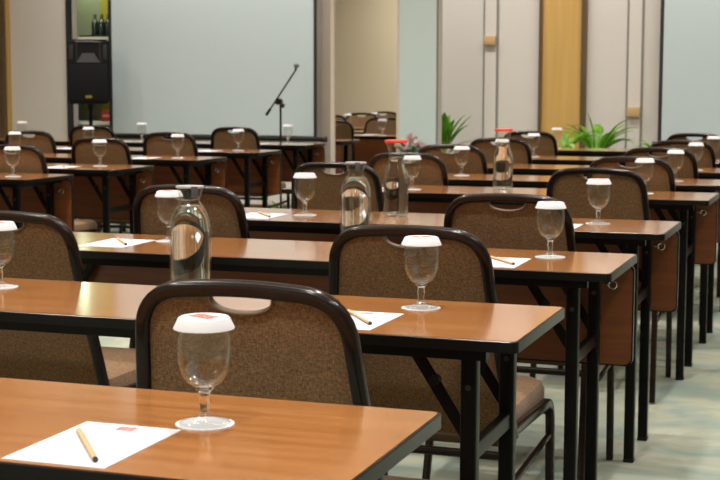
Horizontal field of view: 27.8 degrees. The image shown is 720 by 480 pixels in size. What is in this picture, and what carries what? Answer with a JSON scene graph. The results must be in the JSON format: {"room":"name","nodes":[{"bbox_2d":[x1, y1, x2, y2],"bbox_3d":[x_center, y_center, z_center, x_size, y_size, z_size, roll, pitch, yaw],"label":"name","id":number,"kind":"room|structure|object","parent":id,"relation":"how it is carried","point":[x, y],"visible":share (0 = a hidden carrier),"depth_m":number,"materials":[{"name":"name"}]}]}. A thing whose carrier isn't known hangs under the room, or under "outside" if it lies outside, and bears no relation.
{"room":"conference room","nodes":[
{"label":"conference room","id":0,"kind":"room"},
{"bbox_2d":[76,0,101,119],"bbox_3d":[-2.559,-2.218,14.466,1.617,3.700,0.050,2,6,19],"label":"wall","id":1,"kind":"structure","parent":0,"point":[85,9],"depth_m":14.52,"materials":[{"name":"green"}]},
{"bbox_2d":[77,35,107,40],"bbox_3d":[-2.707,-1.928,14.197,0.920,0.140,0.610,2,6,19],"label":"bar shelf","id":2,"kind":"object","parent":1,"relation":"attached to","point":[80,36],"visible":0.08,"depth_m":13.87,"materials":[{"name":"grey"}]},
{"bbox_2d":[91,14,97,34],"bbox_3d":[-2.589,-2.102,14.196,0.072,0.207,0.072,2,6,19],"label":"bottle","id":3,"kind":"object","parent":2,"relation":"on","point":[94,26],"visible":0.88,"depth_m":14.17,"materials":[{"name":"teal glass"}]},
{"bbox_2d":[98,14,104,34],"bbox_3d":[-2.520,-2.099,14.173,0.072,0.207,0.072,2,6,19],"label":"bottle","id":4,"kind":"object","parent":2,"relation":"on","point":[101,24],"visible":0.88,"depth_m":14.15,"materials":[{"name":"teal glass"}]},
{"bbox_2d":[100,0,108,110],"bbox_3d":[-2.427,-2.209,14.386,0.315,3.700,0.015,2,6,19],"label":"trim","id":5,"kind":"structure","parent":1,"relation":"attached to","point":[103,3],"depth_m":14.41,"materials":[{"name":"yellow"}]},
{"bbox_2d":[10,0,660,204],"bbox_3d":[1.180,-1.990,12.415,13.400,3.700,0.100,2,6,19],"label":"wall","id":6,"kind":"structure","parent":0,"point":[462,31],"depth_m":12.46,"materials":[{"name":"grey paint"}]},
{"bbox_2d":[0,0,7,137],"bbox_3d":[-3.624,-2.167,13.965,0.500,3.700,0.100,2,6,19],"label":"trim column","id":7,"kind":"structure","parent":6,"relation":"attached to","point":[3,80],"depth_m":13.91,"materials":[{"name":"brown wood"}]},
{"bbox_2d":[5,0,12,132],"bbox_3d":[-3.374,-2.159,13.900,0.015,3.700,0.060,2,6,19],"label":"trim","id":8,"kind":"structure","parent":6,"relation":"attached to","point":[7,2],"depth_m":13.94,"materials":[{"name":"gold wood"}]},
{"bbox_2d":[65,0,73,138],"bbox_3d":[-2.750,-2.137,13.703,0.049,3.700,0.035,2,6,19],"label":"trim","id":9,"kind":"structure","parent":6,"relation":"attached to","point":[68,3],"depth_m":13.72,"materials":[{"name":"black"}]},
{"bbox_2d":[108,0,327,141],"bbox_3d":[-1.341,-2.270,13.105,2.217,2.740,0.100,2,6,19],"label":"projection screen","id":10,"kind":"object","parent":6,"relation":"attached to","point":[183,66],"visible":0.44,"depth_m":13.18,"materials":[{"name":"grey fabric"}]},
{"bbox_2d":[321,0,330,172],"bbox_3d":[-0.252,-2.038,12.840,0.185,3.700,0.030,2,6,19],"label":"trim","id":11,"kind":"structure","parent":6,"relation":"attached to","point":[325,4],"depth_m":12.90,"materials":[{"name":"brown"}]},
{"bbox_2d":[482,0,484,137],"bbox_3d":[1.065,-1.988,12.398,0.018,3.700,0.008,2,6,19],"label":"trim","id":12,"kind":"structure","parent":6,"relation":"attached to","point":[484,0],"depth_m":12.45,"materials":[{"name":"grey"}]},
{"bbox_2d":[484,36,495,44],"bbox_3d":[1.109,-1.702,12.381,0.102,0.075,0.032,2,6,19],"label":"trim","id":13,"kind":"structure","parent":6,"relation":"attached to","point":[488,40],"depth_m":12.37,"materials":[{"name":"beige wood"}]},
{"bbox_2d":[484,0,496,144],"bbox_3d":[1.118,-1.985,12.374,0.098,3.700,0.018,2,6,19],"label":"trim strip","id":14,"kind":"object","parent":6,"relation":"attached to","point":[490,5],"visible":0.44,"depth_m":12.43,"materials":[{"name":"grey paint"}]},
{"bbox_2d":[495,0,498,144],"bbox_3d":[1.174,-1.984,12.360,0.018,3.700,0.008,2,6,19],"label":"trim","id":15,"kind":"structure","parent":6,"relation":"attached to","point":[497,35],"depth_m":12.41,"materials":[{"name":"grey"}]},
{"bbox_2d":[537,0,542,130],"bbox_3d":[1.527,-1.967,12.217,0.028,3.700,0.050,2,6,19],"label":"trim","id":16,"kind":"structure","parent":6,"relation":"attached to","point":[540,1],"depth_m":12.25,"materials":[{"name":"brown wood"}]},
{"bbox_2d":[541,0,581,147],"bbox_3d":[1.700,-1.962,12.168,0.330,3.700,0.030,2,6,19],"label":"panel","id":17,"kind":"object","parent":6,"relation":"attached to","point":[561,47],"visible":0.44,"depth_m":12.21,"materials":[{"name":"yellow wood"}]},
{"bbox_2d":[579,0,587,147],"bbox_3d":[1.873,-1.954,12.098,0.044,3.700,0.050,2,6,19],"label":"trim","id":18,"kind":"structure","parent":6,"relation":"attached to","point":[584,18],"depth_m":12.13,"materials":[{"name":"brown wood"}]},
{"bbox_2d":[625,0,629,148],"bbox_3d":[2.222,-1.942,11.999,0.018,3.700,0.008,2,6,19],"label":"trim","id":19,"kind":"structure","parent":6,"relation":"attached to","point":[628,0],"depth_m":12.05,"materials":[{"name":"grey"}]},
{"bbox_2d":[627,107,639,116],"bbox_3d":[2.268,-1.062,12.046,0.107,0.080,0.032,2,6,19],"label":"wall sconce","id":20,"kind":"structure","parent":6,"relation":"attached to","point":[631,111],"depth_m":12.03,"materials":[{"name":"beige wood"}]},
{"bbox_2d":[627,0,642,148],"bbox_3d":[2.278,-1.940,11.975,0.103,3.700,0.018,2,6,19],"label":"trim strip","id":21,"kind":"object","parent":6,"relation":"attached to","point":[635,20],"visible":0.44,"depth_m":12.02,"materials":[{"name":"grey paint"}]},
{"bbox_2d":[639,0,644,147],"bbox_3d":[2.337,-1.938,11.960,0.018,3.700,0.008,2,6,19],"label":"trim","id":22,"kind":"structure","parent":6,"relation":"attached to","point":[643,7],"depth_m":12.01,"materials":[{"name":"grey"}]},
{"bbox_2d":[652,0,719,143],"bbox_3d":[3.459,-2.082,11.451,2.257,2.740,0.100,2,6,19],"label":"projection screen","id":23,"kind":"object","parent":6,"relation":"attached to","point":[689,60],"visible":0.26,"depth_m":11.80,"materials":[{"name":"grey fabric"}]},
{"bbox_2d":[77,218,719,479],"bbox_3d":[-1.117,0.602,6.042,13.400,0.100,15.900,2,6,19],"label":"floor","id":24,"kind":"structure","parent":0,"point":[683,442],"depth_m":5.08,"materials":[{"name":"carpet"}]},
{"bbox_2d":[0,173,73,231],"bbox_3d":[-2.372,0.026,7.438,1.830,0.740,0.444,2,6,19],"label":"folding table","id":25,"kind":"object","parent":24,"relation":"on","point":[50,194],"visible":0.66,"depth_m":7.31,"materials":[{"name":"brown wood"}]},
{"bbox_3d":[-1.705,-0.312,7.134,0.080,0.001,0.080,2,6,19],"label":"coaster","id":26,"kind":"object","parent":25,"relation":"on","visible":0},
{"bbox_2d":[4,146,20,176],"bbox_3d":[-1.704,-0.385,7.126,0.082,0.146,0.082,3,7,23],"label":"goblet","id":27,"kind":"object","parent":26,"relation":"on","point":[8,147],"visible":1,"depth_m":7.11,"materials":[{"name":"clear glass"}]},
{"bbox_2d":[0,144,100,232],"bbox_3d":[-1.703,-0.074,7.703,0.486,0.884,0.557,2,7,19],"label":"banquet chair","id":28,"kind":"object","parent":24,"relation":"on","point":[30,159],"visible":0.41,"depth_m":7.44,"materials":[{"name":"black fabric"}]},
{"bbox_2d":[0,138,102,230],"bbox_3d":[-2.940,-0.460,11.952,1.830,0.740,0.444,2,6,19],"label":"folding table","id":29,"kind":"object","parent":24,"relation":"on","point":[59,142],"visible":0.02,"depth_m":11.51,"materials":[{"name":"brown wood"}]},
{"bbox_2d":[5,130,98,223],"bbox_3d":[-2.120,-0.312,9.909,0.486,0.884,0.557,2,6,19],"label":"banquet chair","id":30,"kind":"object","parent":24,"relation":"on","point":[44,141],"visible":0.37,"depth_m":9.63,"materials":[{"name":"black fabric"}]},
{"bbox_2d":[0,210,135,387],"bbox_3d":[-0.793,0.343,3.838,0.486,0.884,0.557,2,6,19],"label":"banquet chair","id":31,"kind":"object","parent":24,"relation":"on","point":[46,248],"visible":0.57,"depth_m":3.61,"materials":[{"name":"black fabric"}]},
{"bbox_2d":[88,104,92,131],"bbox_3d":[-2.424,-0.748,13.357,0.641,1.001,0.558,2,6,19],"label":"speaker stand","id":32,"kind":"object","parent":24,"relation":"on","point":[90,106],"visible":0.1,"depth_m":13.22,"materials":[{"name":"black metal"}]},
{"bbox_2d":[67,39,109,103],"bbox_3d":[-2.451,-1.526,13.181,0.374,0.577,0.312,0,6,-5],"label":"loudspeaker","id":33,"kind":"object","parent":32,"relation":"on","point":[88,66],"visible":1,"depth_m":13.03,"materials":[{"name":"black plastic"}]},
{"bbox_2d":[69,64,107,100],"bbox_3d":[-2.438,-1.414,13.046,0.344,0.325,0.013,0,6,-5],"label":"grille","id":34,"kind":"object","parent":33,"relation":"attached to","point":[87,82],"depth_m":13.04,"materials":[{"name":"black metal"}]},
{"bbox_2d":[79,120,109,130],"bbox_3d":[-2.697,-0.759,14.313,0.970,0.830,0.580,2,6,19],"label":"countertop","id":35,"kind":"structure","parent":24,"relation":"on","point":[81,122],"depth_m":13.94,"materials":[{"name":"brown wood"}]},
{"bbox_2d":[101,110,109,121],"bbox_3d":[-2.422,-1.201,14.062,0.120,0.105,0.123,2,6,19],"label":"box","id":36,"kind":"object","parent":35,"relation":"on","point":[105,113],"visible":0.51,"depth_m":14.02,"materials":[{"name":"red"}]},
{"bbox_2d":[69,125,122,233],"bbox_3d":[-1.927,-0.441,11.106,0.486,0.884,0.557,2,6,18],"label":"banquet chair","id":37,"kind":"object","parent":24,"relation":"on","point":[77,132],"visible":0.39,"depth_m":10.84,"materials":[{"name":"black fabric"}]},
{"bbox_2d":[47,163,153,233],"bbox_3d":[-2.083,-0.059,8.242,1.830,0.740,0.444,2,6,19],"label":"folding table","id":38,"kind":"object","parent":24,"relation":"on","point":[107,192],"visible":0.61,"depth_m":8.11,"materials":[{"name":"brown wood"}]},
{"bbox_2d":[71,137,132,229],"bbox_3d":[-1.433,-0.180,8.694,0.486,0.884,0.557,2,6,19],"label":"banquet chair","id":39,"kind":"object","parent":24,"relation":"on","point":[116,151],"visible":0.36,"depth_m":8.45,"materials":[{"name":"black fabric"}]},
{"bbox_2d":[11,153,226,199],"bbox_3d":[-1.765,-0.163,9.214,1.830,0.740,0.444,2,6,19],"label":"folding table","id":40,"kind":"object","parent":24,"relation":"on","point":[193,170],"visible":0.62,"depth_m":9.07,"materials":[{"name":"brown wood"}]},
{"bbox_2d":[56,146,281,207],"bbox_3d":[-1.474,-0.266,10.176,1.830,0.740,0.444,2,6,19],"label":"folding table","id":41,"kind":"object","parent":24,"relation":"on","point":[249,171],"visible":0.34,"depth_m":10.05,"materials":[{"name":"brown wood"}]},
{"bbox_2d":[143,132,198,155],"bbox_3d":[-1.161,-0.284,9.663,0.486,0.884,0.557,2,6,18],"label":"banquet chair","id":42,"kind":"object","parent":24,"relation":"on","point":[154,144],"visible":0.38,"depth_m":9.41,"materials":[{"name":"black fabric"}]},
{"bbox_2d":[129,184,249,348],"bbox_3d":[-0.460,0.243,4.776,0.486,0.884,0.557,2,6,19],"label":"banquet chair","id":43,"kind":"object","parent":24,"relation":"on","point":[226,213],"visible":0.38,"depth_m":4.51,"materials":[{"name":"black fabric"}]},
{"bbox_2d":[0,377,440,479],"bbox_3d":[-0.821,0.597,2.164,1.830,0.740,0.444,2,6,19],"label":"folding table","id":44,"kind":"object","parent":24,"relation":"on","point":[269,439],"visible":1,"depth_m":1.90,"materials":[{"name":"brown wood"}]},
{"bbox_2d":[1,421,180,468],"bbox_3d":[-0.337,0.259,1.849,0.142,0.001,0.207,2,6,19],"label":"sheet","id":45,"kind":"object","parent":44,"relation":"on","point":[111,443],"visible":1,"depth_m":1.84,"materials":[{"name":"white paper"}]},
{"bbox_2d":[76,427,97,461],"bbox_3d":[-0.346,0.257,1.836,0.007,0.007,0.172,-2,6,-18],"label":"pencil","id":46,"kind":"object","parent":45,"relation":"on","point":[79,431],"visible":1,"depth_m":1.82,"materials":[{"name":"brown wood"}]},
{"bbox_2d":[175,416,234,430],"bbox_3d":[-0.209,0.248,1.958,0.080,0.001,0.080,2,6,19],"label":"coaster","id":47,"kind":"object","parent":44,"relation":"on","point":[192,423],"visible":0.97,"depth_m":1.96,"materials":[{"name":"grey paper"}]},
{"bbox_2d":[173,313,234,424],"bbox_3d":[-0.209,0.174,1.950,0.082,0.146,0.082,-6,9,-45],"label":"goblet","id":48,"kind":"object","parent":47,"relation":"on","point":[195,323],"visible":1,"depth_m":1.93,"materials":[{"name":"clear glass"}]},
{"bbox_2d":[176,331,231,388],"bbox_3d":[-0.209,0.158,1.948,0.074,0.079,0.074,-6,9,-45],"label":"bowl","id":49,"kind":"object","parent":48,"relation":"on","point":[194,332],"depth_m":1.94,"materials":[{"name":"clear glass"}]},
{"bbox_2d":[122,140,324,231],"bbox_3d":[-1.201,-0.392,11.352,1.830,0.740,0.444,2,6,19],"label":"folding table","id":50,"kind":"object","parent":24,"relation":"on","point":[294,155],"visible":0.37,"depth_m":11.22,"materials":[{"name":"brown wood"}]},
{"bbox_2d":[211,127,289,208],"bbox_3d":[-0.834,-0.406,10.803,0.486,0.884,0.557,2,6,19],"label":"banquet chair","id":51,"kind":"object","parent":24,"relation":"on","point":[221,138],"visible":0.4,"depth_m":10.56,"materials":[{"name":"black fabric"}]},
{"bbox_2d":[135,279,427,479],"bbox_3d":[-0.103,0.482,2.509,0.479,0.895,0.557,2,7,19],"label":"banquet chair","id":52,"kind":"object","parent":24,"relation":"on","point":[305,345],"visible":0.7,"depth_m":2.25,"materials":[{"name":"black fabric"}]},
{"bbox_2d":[265,64,298,208],"bbox_3d":[-0.610,-0.729,11.613,0.458,1.350,0.398,2,6,19],"label":"microphone stand","id":53,"kind":"object","parent":24,"relation":"on","point":[278,101],"visible":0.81,"depth_m":11.50,"materials":[{"name":"black metal"}]},
{"bbox_2d":[0,277,564,479],"bbox_3d":[-0.513,0.494,3.126,1.830,0.740,0.444,2,6,19],"label":"folding table","id":54,"kind":"object","parent":24,"relation":"on","point":[467,332],"visible":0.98,"depth_m":2.88,"materials":[{"name":"brown wood"}]},
{"bbox_2d":[0,284,17,288],"bbox_3d":[-0.810,0.105,3.269,0.080,0.001,0.080,2,6,19],"label":"coaster","id":55,"kind":"object","parent":54,"relation":"on","point":[2,286],"visible":1,"depth_m":3.27,"materials":[{"name":"grey paper"}]},
{"bbox_2d":[0,221,16,286],"bbox_3d":[-0.810,0.032,3.261,0.082,0.146,0.082,4,7,31],"label":"goblet","id":56,"kind":"object","parent":55,"relation":"on","point":[4,225],"visible":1,"depth_m":3.24,"materials":[{"name":"clear glass"}]},
{"bbox_2d":[169,185,211,280],"bbox_3d":[-0.355,0.008,3.041,0.088,0.245,0.088,1,6,5],"label":"carafe","id":57,"kind":"object","parent":54,"relation":"on","point":[189,247],"visible":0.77,"depth_m":3.01,"materials":[{"name":"clear glass"}]},
{"bbox_2d":[351,311,402,330],"bbox_3d":[-0.014,0.155,2.824,0.142,0.001,0.207,2,7,20],"label":"sheet","id":58,"kind":"object","parent":54,"relation":"on","point":[377,319],"visible":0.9,"depth_m":2.84,"materials":[{"name":"white paper"}]},
{"bbox_2d":[347,309,371,324],"bbox_3d":[-0.003,0.149,2.841,0.007,0.007,0.172,-2,6,-16],"label":"pencil","id":59,"kind":"object","parent":58,"relation":"on","point":[349,310],"visible":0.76,"depth_m":2.82,"materials":[{"name":"brown wood"}]},
{"bbox_2d":[402,305,440,310],"bbox_3d":[0.125,0.139,2.976,0.080,0.001,0.080,2,6,19],"label":"coaster","id":60,"kind":"object","parent":54,"relation":"on","point":[431,307],"visible":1,"depth_m":2.98,"materials":[{"name":"grey paper"}]},
{"bbox_2d":[401,235,441,306],"bbox_3d":[0.125,0.066,2.968,0.082,0.146,0.082,0,6,-1],"label":"goblet","id":61,"kind":"object","parent":60,"relation":"on","point":[414,240],"visible":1,"depth_m":2.95,"materials":[{"name":"clear glass"}]},
{"bbox_2d":[403,248,438,283],"bbox_3d":[0.125,0.050,2.966,0.074,0.079,0.074,0,6,-1],"label":"bowl","id":62,"kind":"object","parent":61,"relation":"on","point":[404,248],"depth_m":2.96,"materials":[{"name":"clear glass"}]},
{"bbox_2d":[291,162,383,211],"bbox_3d":[-0.020,0.102,6.092,0.486,0.884,0.557,2,7,20],"label":"banquet chair","id":63,"kind":"object","parent":24,"relation":"on","point":[327,194],"visible":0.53,"depth_m":5.85,"materials":[{"name":"black fabric"}]},
{"bbox_2d":[73,232,636,479],"bbox_3d":[-0.185,0.394,4.061,1.830,0.740,0.444,2,6,19],"label":"folding table","id":64,"kind":"object","parent":24,"relation":"on","point":[596,291],"visible":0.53,"depth_m":3.94,"materials":[{"name":"brown wood"}]},
{"bbox_2d":[78,238,154,247],"bbox_3d":[-0.696,0.008,4.175,0.142,0.001,0.207,2,6,18],"label":"sheet","id":65,"kind":"object","parent":64,"relation":"on","point":[113,242],"visible":0.98,"depth_m":4.16,"materials":[{"name":"white paper"}]},
{"bbox_2d":[156,239,169,242],"bbox_3d":[-0.555,0.003,4.228,0.080,0.001,0.080,2,6,19],"label":"coaster","id":66,"kind":"object","parent":64,"relation":"on","point":[163,240],"visible":0.51,"depth_m":4.22,"materials":[{"name":"grey paper"}]},
{"bbox_2d":[155,190,182,239],"bbox_3d":[-0.554,-0.070,4.220,0.082,0.146,0.082,5,8,41],"label":"goblet","id":67,"kind":"object","parent":66,"relation":"on","point":[161,193],"visible":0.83,"depth_m":4.19,"materials":[{"name":"clear glass"}]},
{"bbox_2d":[340,161,371,232],"bbox_3d":[-0.012,-0.092,3.980,0.088,0.245,0.088,2,6,19],"label":"carafe","id":68,"kind":"object","parent":64,"relation":"on","point":[355,194],"visible":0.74,"depth_m":3.95,"materials":[{"name":"clear glass"}]},
{"bbox_2d":[491,257,531,267],"bbox_3d":[0.351,0.057,3.746,0.142,0.001,0.207,2,6,19],"label":"sheet","id":69,"kind":"object","parent":64,"relation":"on","point":[518,261],"visible":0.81,"depth_m":3.73,"materials":[{"name":"white paper"}]},
{"bbox_2d":[535,255,564,258],"bbox_3d":[0.505,0.045,3.860,0.080,0.001,0.080,2,6,19],"label":"coaster","id":70,"kind":"object","parent":64,"relation":"on","point":[537,256],"visible":1,"depth_m":3.86,"materials":[{"name":"grey paper"}]},
{"bbox_2d":[535,201,565,257],"bbox_3d":[0.505,-0.029,3.852,0.082,0.146,0.082,5,8,39],"label":"goblet","id":71,"kind":"object","parent":70,"relation":"on","point":[552,205],"visible":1,"depth_m":3.83,"materials":[{"name":"clear glass"}]},
{"bbox_2d":[368,152,448,185],"bbox_3d":[0.294,0.013,6.931,0.486,0.884,0.557,2,7,20],"label":"banquet chair","id":72,"kind":"object","parent":24,"relation":"on","point":[433,171],"visible":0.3,"depth_m":6.65,"materials":[{"name":"black fabric"}]},
{"bbox_2d":[393,133,427,162],"bbox_3d":[0.373,-0.404,11.076,0.276,0.830,0.240,2,6,19],"label":"flower arrangement","id":73,"kind":"object","parent":24,"relation":"on","point":[414,142],"visible":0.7,"depth_m":11.02,"materials":[{"name":"pink plant"}]},
{"bbox_2d":[328,224,554,479],"bbox_3d":[0.187,0.382,3.500,0.486,0.884,0.557,2,7,20],"label":"banquet chair","id":74,"kind":"object","parent":24,"relation":"on","point":[363,261],"visible":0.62,"depth_m":3.29,"materials":[{"name":"black fabric"}]},
{"bbox_2d":[418,144,487,173],"bbox_3d":[0.553,-0.084,7.842,0.486,0.884,0.557,2,7,20],"label":"banquet chair","id":75,"kind":"object","parent":24,"relation":"on","point":[477,162],"visible":0.29,"depth_m":7.57,"materials":[{"name":"black fabric"}]},
{"bbox_2d":[442,112,471,152],"bbox_3d":[0.739,-0.554,11.711,0.462,0.995,0.276,2,6,19],"label":"spiky potted plant","id":76,"kind":"object","parent":24,"relation":"on","point":[447,125],"visible":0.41,"depth_m":11.66,"materials":[{"name":"green plant"}]},
{"bbox_2d":[244,207,680,462],"bbox_3d":[0.141,0.294,5.000,1.830,0.740,0.444,2,6,19],"label":"folding table","id":77,"kind":"object","parent":24,"relation":"on","point":[655,244],"visible":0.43,"depth_m":4.87,"materials":[{"name":"brown wood"}]},
{"bbox_2d":[246,213,285,218],"bbox_3d":[-0.350,-0.085,5.045,0.142,0.001,0.207,2,6,18],"label":"sheet","id":78,"kind":"object","parent":77,"relation":"on","point":[248,215],"visible":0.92,"depth_m":5.05,"materials":[{"name":"white paper"}]},
{"bbox_2d":[294,214,315,215],"bbox_3d":[-0.192,-0.088,5.078,0.080,0.001,0.080,2,6,19],"label":"coaster","id":79,"kind":"object","parent":77,"relation":"on","point":[294,214],"visible":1,"depth_m":5.05,"materials":[{"name":"grey paper"}]},
{"bbox_2d":[293,173,316,215],"bbox_3d":[-0.192,-0.161,5.070,0.082,0.146,0.082,0,6,1],"label":"goblet","id":80,"kind":"object","parent":79,"relation":"on","point":[297,175],"visible":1,"depth_m":5.04,"materials":[{"name":"clear glass"}]},
{"bbox_2d":[383,140,408,216],"bbox_3d":[0.125,-0.214,5.032,0.089,0.264,0.089,2,6,19],"label":"carafe","id":81,"kind":"object","parent":77,"relation":"on","point":[396,180],"visible":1,"depth_m":5.00,"materials":[{"name":"clear glass"}]},
{"bbox_2d":[586,222,610,224],"bbox_3d":[0.785,-0.055,4.792,0.080,0.001,0.080,2,6,19],"label":"coaster","id":82,"kind":"object","parent":77,"relation":"on","point":[596,223],"visible":1,"depth_m":4.78,"materials":[{"name":"grey paper"}]},
{"bbox_2d":[586,178,610,223],"bbox_3d":[0.786,-0.128,4.784,0.082,0.146,0.082,4,7,30],"label":"goblet","id":83,"kind":"object","parent":82,"relation":"on","point":[596,181],"visible":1,"depth_m":4.76,"materials":[{"name":"clear glass"}]},
{"bbox_2d":[281,184,718,380],"bbox_3d":[0.587,0.156,6.289,1.830,0.740,0.444,2,6,19],"label":"folding table","id":84,"kind":"object","parent":24,"relation":"on","point":[697,212],"visible":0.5,"depth_m":6.15,"materials":[{"name":"brown wood"}]},
{"bbox_2d":[493,129,513,189],"bbox_3d":[0.623,-0.351,6.313,0.089,0.264,0.089,2,6,19],"label":"carafe","id":85,"kind":"object","parent":84,"relation":"on","point":[503,166],"visible":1,"depth_m":6.29,"materials":[{"name":"clear glass"}]},
{"bbox_3d":[0.226,-0.220,6.316,0.080,0.001,0.080,2,6,19],"label":"coaster","id":86,"kind":"object","parent":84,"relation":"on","visible":0},
{"bbox_2d":[403,155,421,189],"bbox_3d":[0.226,-0.293,6.308,0.082,0.146,0.082,2,6,14],"label":"goblet","id":87,"kind":"object","parent":86,"relation":"on","point":[408,157],"visible":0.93,"depth_m":6.28,"materials":[{"name":"clear glass"}]},
{"bbox_3d":[1.197,-0.197,6.118,0.080,0.001,0.080,2,6,19],"label":"coaster","id":88,"kind":"object","parent":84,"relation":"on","visible":0},
{"bbox_2d":[635,158,654,191],"bbox_3d":[1.197,-0.270,6.111,0.082,0.146,0.082,5,8,37],"label":"goblet","id":89,"kind":"object","parent":88,"relation":"on","point":[638,160],"visible":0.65,"depth_m":6.08,"materials":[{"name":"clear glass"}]},
{"bbox_2d":[470,137,532,163],"bbox_3d":[0.897,-0.189,8.818,0.486,0.884,0.557,2,6,19],"label":"banquet chair","id":90,"kind":"object","parent":24,"relation":"on","point":[520,150],"visible":0.25,"depth_m":8.54,"materials":[{"name":"black fabric"}]},
{"bbox_2d":[422,193,614,479],"bbox_3d":[0.504,0.281,4.444,0.486,0.884,0.557,2,7,20],"label":"banquet chair","id":91,"kind":"object","parent":24,"relation":"on","point":[497,228],"visible":0.42,"depth_m":4.19,"materials":[{"name":"black fabric"}]},
{"bbox_2d":[504,131,558,155],"bbox_3d":[1.216,-0.319,10.033,0.486,0.884,0.557,2,7,20],"label":"banquet chair","id":92,"kind":"object","parent":24,"relation":"on","point":[547,145],"visible":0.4,"depth_m":9.76,"materials":[{"name":"black fabric"}]},
{"bbox_2d":[558,131,601,147],"bbox_3d":[1.563,-0.424,11.232,0.570,0.842,0.569,-4,8,-36],"label":"spider plant","id":93,"kind":"object","parent":24,"relation":"on","point":[564,142],"visible":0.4,"depth_m":11.29,"materials":[{"name":"green plant"}]},
{"bbox_2d":[448,173,719,343],"bbox_3d":[0.879,0.067,7.128,1.830,0.740,0.444,2,6,19],"label":"folding table","id":94,"kind":"object","parent":24,"relation":"on","point":[474,180],"visible":0.2,"depth_m":6.94,"materials":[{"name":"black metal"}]},
{"bbox_3d":[1.499,-0.281,6.911,0.080,0.001,0.080,2,6,19],"label":"coaster","id":95,"kind":"object","parent":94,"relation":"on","visible":0},
{"bbox_2d":[667,150,684,180],"bbox_3d":[1.499,-0.354,6.903,0.082,0.146,0.082,1,6,11],"label":"goblet","id":96,"kind":"object","parent":95,"relation":"on","point":[669,151],"visible":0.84,"depth_m":6.87,"materials":[{"name":"clear glass"}]},
{"bbox_2d":[558,148,629,156],"bbox_3d":[1.861,-0.262,10.210,1.830,0.740,0.444,2,6,19],"label":"folding table","id":97,"kind":"object","parent":24,"relation":"on","point":[582,152],"visible":0.02,"depth_m":10.07,"materials":[{"name":"brown wood"}]},
{"bbox_2d":[530,167,671,402],"bbox_3d":[0.971,0.141,5.751,0.486,0.884,0.557,2,7,19],"label":"banquet chair","id":98,"kind":"object","parent":24,"relation":"on","point":[628,200],"visible":0.33,"depth_m":5.50,"materials":[{"name":"black fabric"}]},
{"bbox_2d":[563,113,639,147],"bbox_3d":[1.947,-0.561,11.817,0.663,0.990,0.572,2,6,19],"label":"fern","id":99,"kind":"object","parent":24,"relation":"on","point":[601,141],"visible":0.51,"depth_m":11.75,"materials":[{"name":"green plant"}]},
{"bbox_2d":[487,163,719,311],"bbox_3d":[1.207,-0.033,8.068,1.830,0.740,0.444,2,6,19],"label":"folding table","id":100,"kind":"object","parent":24,"relation":"on","point":[518,169],"visible":0.06,"depth_m":7.91,"materials":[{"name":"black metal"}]},
{"bbox_2d":[532,156,719,167],"bbox_3d":[1.534,-0.134,9.007,1.830,0.740,0.444,2,6,19],"label":"folding table","id":101,"kind":"object","parent":24,"relation":"on","point":[546,160],"visible":0.02,"depth_m":8.87,"materials":[{"name":"brown wood"}]},
{"bbox_2d":[586,156,675,191],"bbox_3d":[1.256,0.051,6.600,0.486,0.884,0.557,2,6,19],"label":"banquet chair","id":102,"kind":"object","parent":24,"relation":"on","point":[660,176],"visible":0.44,"depth_m":6.32,"materials":[{"name":"black fabric"}]},
{"bbox_2d":[620,147,700,320],"bbox_3d":[1.573,-0.049,7.532,0.486,0.884,0.557,2,6,19],"label":"banquet chair","id":103,"kind":"object","parent":24,"relation":"on","point":[688,168],"visible":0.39,"depth_m":7.25,"materials":[{"name":"black fabric"}]},
{"bbox_2d":[649,140,719,296],"bbox_3d":[1.895,-0.149,8.474,0.486,0.884,0.557,2,7,20],"label":"banquet chair","id":104,"kind":"object","parent":24,"relation":"on","point":[705,155],"visible":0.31,"depth_m":8.19,"materials":[{"name":"black fabric"}]},
{"bbox_2d":[667,133,719,158],"bbox_3d":[2.243,-0.278,9.680,0.486,0.884,0.557,2,6,18],"label":"banquet chair","id":105,"kind":"object","parent":24,"relation":"on","point":[714,143],"visible":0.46,"depth_m":9.39,"materials":[{"name":"black fabric"}]},
{"bbox_2d":[399,0,436,152],"bbox_3d":[0.446,-1.845,11.058,0.292,3.700,0.020,2,6,19],"label":"panel","id":106,"kind":"object","parent":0,"point":[418,18],"depth_m":11.11,"materials":[{"name":"grey paint"}]},
{"bbox_2d":[438,0,442,149],"bbox_3d":[0.208,-1.862,11.213,0.860,3.700,0.120,2,6,19],"label":"wall pier","id":107,"kind":"object","parent":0,"point":[440,1],"depth_m":11.14,"materials":[{"name":"grey paint"}]},
{"bbox_2d":[335,0,396,173],"bbox_3d":[0.047,-1.861,11.201,0.510,3.700,0.010,2,6,19],"label":"mirror","id":108,"kind":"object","parent":107,"relation":"attached to","point":[365,30],"depth_m":11.26,"materials":[{"name":"mirror"}]},
{"bbox_2d":[331,0,334,173],"bbox_3d":[-0.210,-1.871,11.281,0.030,3.700,0.025,2,6,19],"label":"trim","id":109,"kind":"structure","parent":108,"relation":"attached to","point":[332,1],"depth_m":11.34,"materials":[{"name":"beige paint"}]},
{"bbox_2d":[396,0,399,151],"bbox_3d":[0.297,-1.851,11.108,0.023,3.700,0.022,2,6,19],"label":"trim","id":110,"kind":"structure","parent":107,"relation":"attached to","point":[398,1],"depth_m":11.15,"materials":[{"name":"beige paint"}]},
{"bbox_2d":[436,0,438,143],"bbox_3d":[0.591,-1.840,11.014,0.010,3.700,0.016,2,6,19],"label":"trim","id":111,"kind":"structure","parent":107,"relation":"attached to","point":[437,0],"depth_m":11.07,"materials":[{"name":"grey"}]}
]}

